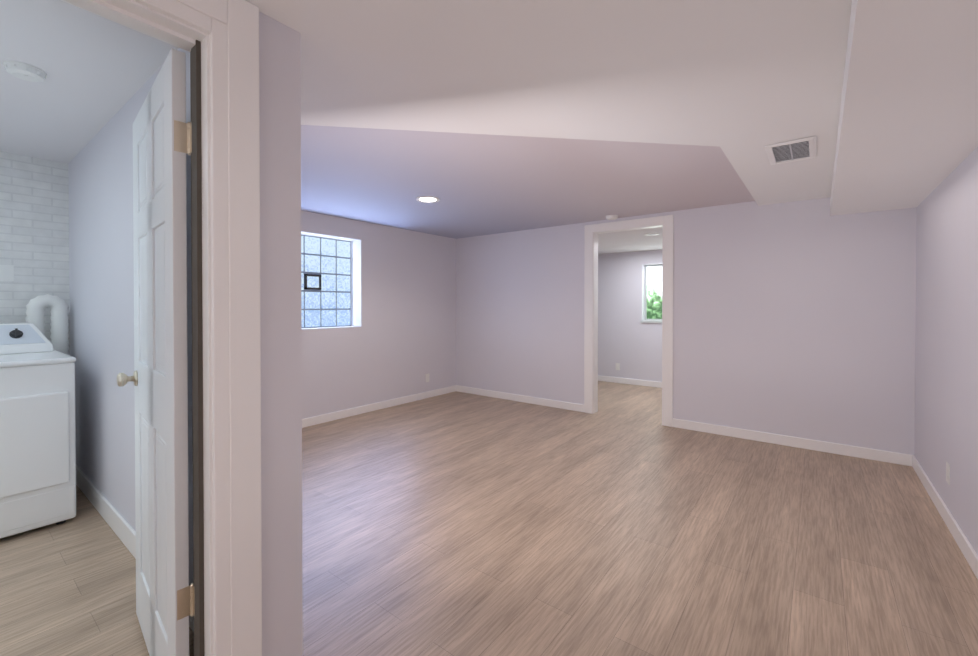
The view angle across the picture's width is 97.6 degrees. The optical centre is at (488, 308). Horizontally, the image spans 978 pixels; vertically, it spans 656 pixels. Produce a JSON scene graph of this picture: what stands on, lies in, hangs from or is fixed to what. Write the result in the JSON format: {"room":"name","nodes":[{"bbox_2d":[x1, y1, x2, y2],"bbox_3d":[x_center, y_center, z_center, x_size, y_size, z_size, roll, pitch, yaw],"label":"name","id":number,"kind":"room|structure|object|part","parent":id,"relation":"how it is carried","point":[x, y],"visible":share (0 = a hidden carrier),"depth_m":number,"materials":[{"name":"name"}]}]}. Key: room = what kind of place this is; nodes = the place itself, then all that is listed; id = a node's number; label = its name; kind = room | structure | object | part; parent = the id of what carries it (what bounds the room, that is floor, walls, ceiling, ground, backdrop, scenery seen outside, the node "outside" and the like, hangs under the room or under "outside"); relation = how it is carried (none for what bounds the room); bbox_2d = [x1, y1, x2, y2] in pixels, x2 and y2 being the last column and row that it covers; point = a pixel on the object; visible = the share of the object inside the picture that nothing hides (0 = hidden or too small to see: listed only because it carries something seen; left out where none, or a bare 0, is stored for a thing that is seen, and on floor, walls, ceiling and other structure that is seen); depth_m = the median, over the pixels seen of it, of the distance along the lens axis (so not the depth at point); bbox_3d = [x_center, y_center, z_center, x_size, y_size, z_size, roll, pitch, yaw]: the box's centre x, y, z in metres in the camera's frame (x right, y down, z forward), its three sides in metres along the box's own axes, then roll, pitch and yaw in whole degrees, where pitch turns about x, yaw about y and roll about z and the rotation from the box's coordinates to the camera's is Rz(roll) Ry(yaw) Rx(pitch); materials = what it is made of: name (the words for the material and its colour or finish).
{"room":"finished basement","nodes":[
{"label":"finished basement","id":0,"kind":"room"},
{"bbox_2d":[0,151,69,354],"bbox_3d":[-4.254,-0.073,2.000,0.130,2.700,3.290,0,1,38],"label":"brick wall","id":1,"kind":"structure","parent":0,"point":[34,221],"depth_m":3.11,"materials":[{"name":"white brick"}]},
{"bbox_2d":[0,265,13,280],"bbox_3d":[-3.391,-0.252,3.006,0.008,0.114,0.070,0,1,38],"label":"outlet","id":2,"kind":"object","parent":1,"relation":"attached to","point":[6,272],"visible":1,"depth_m":3.01,"materials":[{"name":"white plastic"}]},
{"bbox_2d":[0,0,177,163],"bbox_3d":[-2.751,-1.252,1.336,3.050,0.330,2.490,0,1,38],"label":"ceiling","id":3,"kind":"structure","parent":0,"point":[100,71],"depth_m":1.98,"materials":[{"name":"paint"}]},
{"bbox_2d":[3,60,46,81],"bbox_3d":[-2.110,-1.072,1.948,0.136,0.041,0.136,0,1,38],"label":"smoke detector","id":4,"kind":"object","parent":3,"relation":"attached to","point":[25,71],"visible":0.98,"depth_m":1.92,"materials":[{"name":"white plastic"}]},
{"bbox_2d":[68,15,302,655],"bbox_3d":[-1.945,-0.076,2.367,3.260,2.700,0.110,0,1,38],"label":"wall","id":5,"kind":"structure","parent":0,"point":[101,257],"depth_m":1.75,"materials":[{"name":"paint"}]},
{"bbox_2d":[76,465,193,631],"bbox_3d":[-2.000,1.214,2.332,3.050,0.120,0.030,0,1,38],"label":"baseboard","id":6,"kind":"structure","parent":5,"relation":"attached to","point":[120,526],"depth_m":2.42,"materials":[{"name":"white wood"}]},
{"bbox_2d":[259,12,268,655],"bbox_3d":[-1.740,-0.056,0.062,0.120,2.700,3.290,0,1,38],"label":"wall","id":7,"kind":"structure","parent":0,"point":[264,329],"depth_m":1.32,"materials":[{"name":"paint"}]},
{"bbox_2d":[63,0,212,655],"bbox_3d":[-1.067,0.254,0.938,0.124,2.065,0.800,0,1,38],"label":"trim","id":8,"kind":"structure","parent":7,"relation":"attached to","point":[146,20],"depth_m":1.20,"materials":[{"name":"white wood"}]},
{"bbox_2d":[117,48,192,655],"bbox_3d":[-1.181,0.254,1.522,0.767,2.030,0.155,0,1,44],"label":"door","id":9,"kind":"structure","parent":7,"relation":"in","point":[159,378],"depth_m":1.38,"materials":[{"name":"white wood"}]},
{"bbox_3d":[-1.423,0.279,1.753,0.098,0.064,0.155,0,1,44],"label":"knob","id":10,"kind":"part","parent":9,"relation":"part of","materials":[{"name":"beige metal"}]},
{"bbox_3d":[-0.902,0.184,1.268,0.013,1.477,0.044,0,1,44],"label":"door hinge","id":11,"kind":"part","parent":9,"relation":"part of","materials":[{"name":"gold metal"}]},
{"bbox_2d":[61,0,261,655],"bbox_3d":[-1.064,0.194,0.935,0.166,2.185,1.022,0,1,38],"label":"door frame","id":12,"kind":"structure","parent":7,"relation":"attached to","point":[230,28],"depth_m":1.23,"materials":[{"name":"white wood"}]},
{"bbox_2d":[190,122,194,617],"bbox_3d":[-0.872,0.184,1.264,0.040,1.469,0.003,0,1,38],"label":"hinge leaves","id":13,"kind":"object","parent":7,"relation":"attached to","point":[191,152],"visible":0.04,"depth_m":1.27,"materials":[{"name":"gold metal"}]},
{"bbox_2d":[190,40,204,655],"bbox_3d":[-0.856,0.261,1.248,0.080,2.045,0.013,0,1,38],"label":"trim","id":14,"kind":"structure","parent":7,"relation":"attached to","point":[197,326],"depth_m":1.23,"materials":[{"name":"grey"}]},
{"bbox_2d":[301,211,455,418],"bbox_3d":[-1.895,-0.099,4.954,0.420,2.700,4.050,0,1,38],"label":"wall","id":15,"kind":"structure","parent":0,"point":[396,339],"depth_m":5.37,"materials":[{"name":"paint"}]},
{"bbox_2d":[301,235,350,327],"bbox_3d":[-1.953,-0.304,4.924,0.102,1.030,0.795,0,1,38],"label":"window","id":16,"kind":"structure","parent":15,"relation":"in","point":[325,282],"depth_m":4.94,"materials":[{"name":"glass"},{"name":"mortar"}]},
{"bbox_2d":[302,385,457,427],"bbox_3d":[-1.721,1.206,4.831,0.019,0.092,4.050,0,1,38],"label":"baseboard","id":17,"kind":"structure","parent":15,"relation":"attached to","point":[319,419],"depth_m":5.23,"materials":[{"name":"white wood"}]},
{"bbox_2d":[0,381,977,655],"bbox_3d":[-0.305,1.299,2.951,5.540,0.060,9.840,0,1,38],"label":"floor","id":18,"kind":"structure","parent":0,"point":[622,521],"depth_m":2.25,"materials":[{"name":"brown laminate"}]},
{"bbox_2d":[0,294,75,538],"bbox_3d":[-2.999,0.585,2.585,0.949,1.374,0.788,0,1,38],"label":"dryer","id":19,"kind":"object","parent":18,"relation":"on","point":[37,438],"visible":1,"depth_m":2.45,"materials":[{"name":"white metal"}]},
{"bbox_3d":[-3.146,0.158,2.600,0.057,0.065,0.430,0,1,38],"label":"knob","id":20,"kind":"part","parent":19,"relation":"part of","materials":[{"name":"grey plastic"}]},
{"bbox_3d":[-3.177,0.191,2.662,0.202,0.190,0.640,0,1,38],"label":"panel","id":21,"kind":"part","parent":19,"relation":"part of","materials":[{"name":"white ceramic"}]},
{"bbox_3d":[-2.666,0.755,2.273,0.022,0.540,0.630,0,1,38],"label":"door","id":22,"kind":"part","parent":19,"relation":"part of","materials":[{"name":"white metal"}]},
{"bbox_2d":[301,125,754,238],"bbox_3d":[0.224,-1.230,3.311,4.930,0.410,4.050,0,1,38],"label":"ceiling","id":23,"kind":"structure","parent":0,"point":[480,184],"depth_m":3.39,"materials":[{"name":"paint"}]},
{"bbox_2d":[416,196,439,202],"bbox_3d":[-0.574,-1.028,4.022,0.224,0.006,0.224,0,1,38],"label":"recessed light","id":24,"kind":"object","parent":23,"relation":"in","point":[427,199],"visible":1,"depth_m":4.02,"materials":[{"name":"white"}]},
{"bbox_2d":[606,215,617,219],"bbox_3d":[1.374,-1.017,4.781,0.136,0.041,0.136,0,1,38],"label":"smoke detector","id":25,"kind":"object","parent":23,"relation":"attached to","point":[611,217],"visible":1,"depth_m":4.74,"materials":[{"name":"white plastic"}]},
{"bbox_2d":[245,0,851,205],"bbox_3d":[-0.062,-0.982,1.387,3.030,0.150,7.450,0,1,38],"label":"ceiling","id":26,"kind":"structure","parent":0,"point":[741,84],"depth_m":1.67,"materials":[{"name":"paint"}]},
{"bbox_2d":[764,136,816,164],"bbox_3d":[1.820,-0.943,2.575,0.240,0.014,0.430,0,1,38],"label":"ceiling vent","id":27,"kind":"object","parent":26,"relation":"in","point":[795,150],"visible":0.98,"depth_m":2.56,"materials":[{"name":"white metal"}]},
{"bbox_2d":[598,250,661,381],"bbox_3d":[2.775,-0.116,6.878,5.230,2.700,0.400,0,1,38],"label":"wall","id":28,"kind":"structure","parent":0,"point":[629,342],"depth_m":7.02,"materials":[{"name":"paint"}]},
{"bbox_2d":[598,375,661,387],"bbox_3d":[2.768,1.190,6.634,4.930,0.092,0.015,0,1,38],"label":"baseboard","id":29,"kind":"structure","parent":28,"relation":"attached to","point":[631,381],"depth_m":6.97,"materials":[{"name":"white wood"}]},
{"bbox_2d":[640,264,661,322],"bbox_3d":[2.784,-0.245,6.700,0.760,0.930,0.170,0,1,38],"label":"window","id":30,"kind":"structure","parent":28,"relation":"in","point":[653,293],"depth_m":6.89,"materials":[{"name":"white"}]},
{"bbox_3d":[2.830,-0.260,6.760,0.664,0.844,0.006,0,1,38],"label":"pane","id":31,"kind":"part","parent":30,"relation":"part of","materials":[{"name":"clear glass"}]},
{"bbox_2d":[598,227,662,253],"bbox_3d":[2.152,-1.187,5.814,4.930,0.540,2.030,0,1,38],"label":"ceiling","id":32,"kind":"structure","parent":0,"point":[626,241],"depth_m":5.82,"materials":[{"name":"paint"}]},
{"bbox_2d":[644,233,658,235],"bbox_3d":[1.986,-0.909,5.232,0.164,0.006,0.164,0,1,38],"label":"recessed light","id":33,"kind":"object","parent":32,"relation":"in","point":[651,234],"visible":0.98,"depth_m":5.23,"materials":[{"name":"white"}]},
{"bbox_2d":[456,197,916,454],"bbox_3d":[1.377,-0.100,5.064,5.230,2.700,0.120,0,1,38],"label":"wall","id":34,"kind":"structure","parent":0,"point":[795,319],"depth_m":4.11,"materials":[{"name":"paint"}]},
{"bbox_2d":[458,385,583,411],"bbox_3d":[0.338,1.197,5.790,2.052,0.092,0.019,0,1,38],"label":"baseboard","id":35,"kind":"structure","parent":34,"relation":"attached to","point":[502,395],"depth_m":5.68,"materials":[{"name":"white wood"}]},
{"bbox_2d":[584,215,673,426],"bbox_3d":[1.593,0.126,4.900,1.011,2.251,0.156,0,1,38],"label":"door frame","id":36,"kind":"structure","parent":34,"relation":"attached to","point":[667,222],"depth_m":4.60,"materials":[{"name":"white wood"}]},
{"bbox_2d":[673,418,909,465],"bbox_3d":[2.664,1.213,3.998,1.797,0.092,0.015,0,1,38],"label":"baseboard","id":37,"kind":"structure","parent":34,"relation":"attached to","point":[835,448],"depth_m":3.88,"materials":[{"name":"white wood"}]},
{"bbox_2d":[830,0,977,215],"bbox_3d":[0.924,-0.853,0.628,0.540,0.135,7.450,0,1,38],"label":"ceiling","id":38,"kind":"structure","parent":0,"point":[907,135],"depth_m":1.65,"materials":[{"name":"paint"}]},
{"bbox_2d":[914,147,977,554],"bbox_3d":[1.842,-0.066,1.285,0.120,2.700,9.840,0,1,38],"label":"wall","id":39,"kind":"structure","parent":0,"point":[946,383],"depth_m":2.51,"materials":[{"name":"paint"}]},
{"bbox_2d":[910,455,977,578],"bbox_3d":[1.130,1.245,0.488,0.019,0.092,7.450,0,1,38],"label":"baseboard","id":40,"kind":"structure","parent":39,"relation":"attached to","point":[963,543],"depth_m":2.47,"materials":[{"name":"white wood"}]},
{"bbox_2d":[946,462,949,484],"bbox_3d":[2.719,0.972,2.537,0.008,0.114,0.070,0,1,38],"label":"electrical outlet","id":41,"kind":"object","parent":39,"relation":"attached to","point":[947,472],"visible":0.98,"depth_m":2.53,"materials":[{"name":"white plastic"}]}
]}

